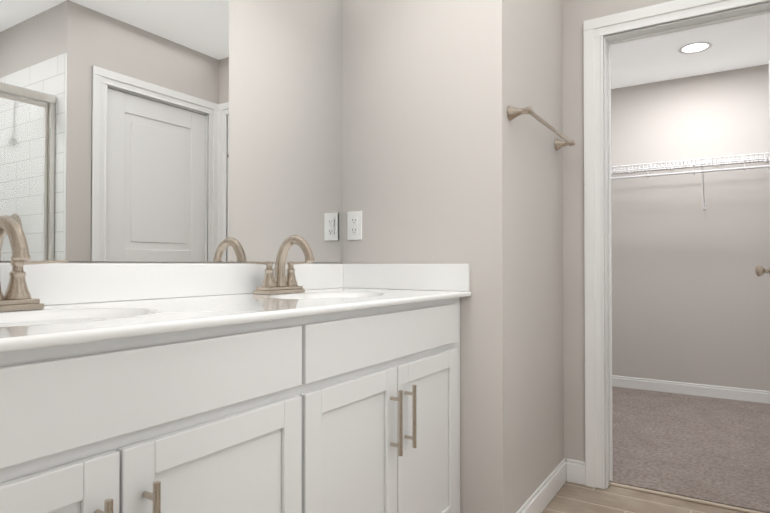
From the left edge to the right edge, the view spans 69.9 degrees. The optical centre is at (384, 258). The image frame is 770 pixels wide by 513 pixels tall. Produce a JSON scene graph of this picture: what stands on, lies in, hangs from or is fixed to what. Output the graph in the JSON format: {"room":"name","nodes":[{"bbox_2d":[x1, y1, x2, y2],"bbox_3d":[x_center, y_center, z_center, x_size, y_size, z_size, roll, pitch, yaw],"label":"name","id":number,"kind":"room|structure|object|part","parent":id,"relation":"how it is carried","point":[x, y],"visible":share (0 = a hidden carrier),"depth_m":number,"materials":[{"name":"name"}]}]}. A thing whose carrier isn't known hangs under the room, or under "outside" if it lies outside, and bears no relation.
{"room":"bathroom","nodes":[
{"label":"bathroom","id":0,"kind":"room"},
{"bbox_2d":[0,0,342,263],"bbox_3d":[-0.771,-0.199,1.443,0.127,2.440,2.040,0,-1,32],"label":"wall mirror","id":1,"kind":"object","parent":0,"point":[171,130],"depth_m":1.58,"materials":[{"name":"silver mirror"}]},
{"bbox_2d":[342,0,563,512],"bbox_3d":[0.307,-0.187,2.506,0.810,2.440,0.910,0,-1,32],"label":"wall","id":2,"kind":"structure","parent":0,"point":[446,160],"depth_m":2.07,"materials":[{"name":"beige paint"}]},
{"bbox_2d":[347,211,361,239],"bbox_3d":[-0.124,-0.133,2.235,0.070,0.115,0.007,0,-1,32],"label":"electrical outlet plate","id":3,"kind":"object","parent":2,"relation":"attached to","point":[354,225],"visible":1,"depth_m":2.23,"materials":[{"name":"white plastic"}]},
{"bbox_2d":[507,106,574,150],"bbox_3d":[0.643,-0.516,2.205,0.083,0.054,0.663,0,-1,32],"label":"bar","id":4,"kind":"object","parent":2,"relation":"attached to","point":[513,112],"visible":1,"depth_m":2.05,"materials":[{"name":"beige metal"}]},
{"bbox_2d":[516,458,566,512],"bbox_3d":[0.622,0.977,2.220,0.014,0.105,0.814,0,-1,32],"label":"baseboard","id":5,"kind":"structure","parent":2,"relation":"attached to","point":[540,498],"depth_m":2.29,"materials":[{"name":"white paint"}]},
{"bbox_2d":[562,0,673,461],"bbox_3d":[1.334,-0.189,2.329,1.115,2.440,0.110,0,-1,32],"label":"wall","id":6,"kind":"structure","parent":0,"point":[576,14],"depth_m":2.55,"materials":[{"name":"beige paint"}]},
{"bbox_2d":[566,459,584,484],"bbox_3d":[0.880,0.981,2.530,0.091,0.105,0.014,0,-1,32],"label":"baseboard","id":7,"kind":"structure","parent":6,"relation":"attached to","point":[575,471],"depth_m":2.53,"materials":[{"name":"white paint"}]},
{"bbox_2d":[583,0,769,489],"bbox_3d":[1.324,0.006,2.333,0.748,2.049,0.110,0,-1,32],"label":"door frame","id":8,"kind":"structure","parent":6,"relation":"attached to","point":[701,21],"depth_m":2.49,"materials":[{"name":"white paint"}]},
{"bbox_2d":[755,60,769,275],"bbox_3d":[1.807,-0.001,2.483,0.178,2.018,0.716,0,-1,28],"label":"closet door","id":9,"kind":"structure","parent":6,"relation":"in","point":[760,270],"depth_m":2.77,"materials":[{"name":"white paint"}]},
{"bbox_3d":[1.952,0.061,2.751,0.178,0.066,0.105,0,-1,28],"label":"knob","id":10,"kind":"part","parent":9,"relation":"part of","materials":[{"name":"silver metal"}]},
{"bbox_2d":[542,481,745,512],"bbox_3d":[0.188,1.050,1.331,1.851,0.060,2.900,0,-1,32],"label":"floor","id":11,"kind":"structure","parent":0,"point":[569,497],"depth_m":2.32,"materials":[{"name":"brown wood"}]},
{"bbox_2d":[0,215,470,512],"bbox_3d":[-0.441,0.469,1.298,0.585,1.102,1.914,0,-1,32],"label":"bathroom vanity","id":12,"kind":"object","parent":11,"relation":"on","point":[280,385],"visible":1,"depth_m":1.17,"materials":[{"name":"white paint"}]},
{"bbox_2d":[0,215,68,315],"bbox_3d":[-0.752,0.011,1.084,0.177,0.191,0.300,0,-1,32],"label":"faucet","id":13,"kind":"object","parent":12,"relation":"on","point":[17,300],"depth_m":1.13,"materials":[{"name":"beige metal"}]},
{"bbox_2d":[246,234,314,294],"bbox_3d":[-0.301,0.019,1.796,0.177,0.191,0.300,0,-1,32],"label":"faucet","id":14,"kind":"object","parent":12,"relation":"on","point":[284,283],"depth_m":1.80,"materials":[{"name":"beige metal"}]},
{"bbox_2d":[609,482,763,512],"bbox_3d":[1.326,1.025,2.325,0.710,0.012,0.018,0,-1,32],"label":"trim","id":15,"kind":"structure","parent":11,"relation":"on","point":[684,498],"depth_m":2.35,"materials":[{"name":"beige"}]},
{"bbox_2d":[609,386,769,512],"bbox_3d":[1.954,1.062,3.242,2.790,0.078,2.220,0,-1,32],"label":"floor","id":16,"kind":"structure","parent":0,"point":[711,449],"depth_m":2.99,"materials":[{"name":"grey carpet"}]},
{"bbox_2d":[611,64,769,390],"bbox_3d":[2.516,-0.169,4.143,2.790,2.440,0.120,0,-1,32],"label":"wall","id":17,"kind":"structure","parent":0,"point":[690,296],"depth_m":4.18,"materials":[{"name":"beige paint"}]},
{"bbox_2d":[611,152,768,208],"bbox_3d":[2.399,-0.540,3.963,2.531,0.338,0.316,0,-1,32],"label":"wire closet shelf","id":18,"kind":"object","parent":17,"relation":"attached to","point":[745,160],"visible":0.6,"depth_m":3.98,"materials":[{"name":"white"}]},
{"bbox_2d":[612,375,769,403],"bbox_3d":[2.480,0.998,4.074,2.550,0.105,0.014,0,-1,32],"label":"baseboard","id":19,"kind":"structure","parent":17,"relation":"attached to","point":[750,395],"depth_m":4.16,"materials":[{"name":"white paint"}]},
{"bbox_2d":[611,14,769,88],"bbox_3d":[1.178,-1.452,2.045,2.790,0.080,5.120,0,-1,32],"label":"ceiling","id":20,"kind":"structure","parent":0,"point":[741,43],"depth_m":3.75,"materials":[{"name":"white paint"}]},
{"bbox_2d":[678,42,711,53],"bbox_3d":[2.047,-1.390,3.637,0.198,0.009,0.198,0,-1,32],"label":"recessed light","id":21,"kind":"object","parent":20,"relation":"in","point":[695,47],"visible":1,"depth_m":3.63,"materials":[{"name":"white"}]}
]}

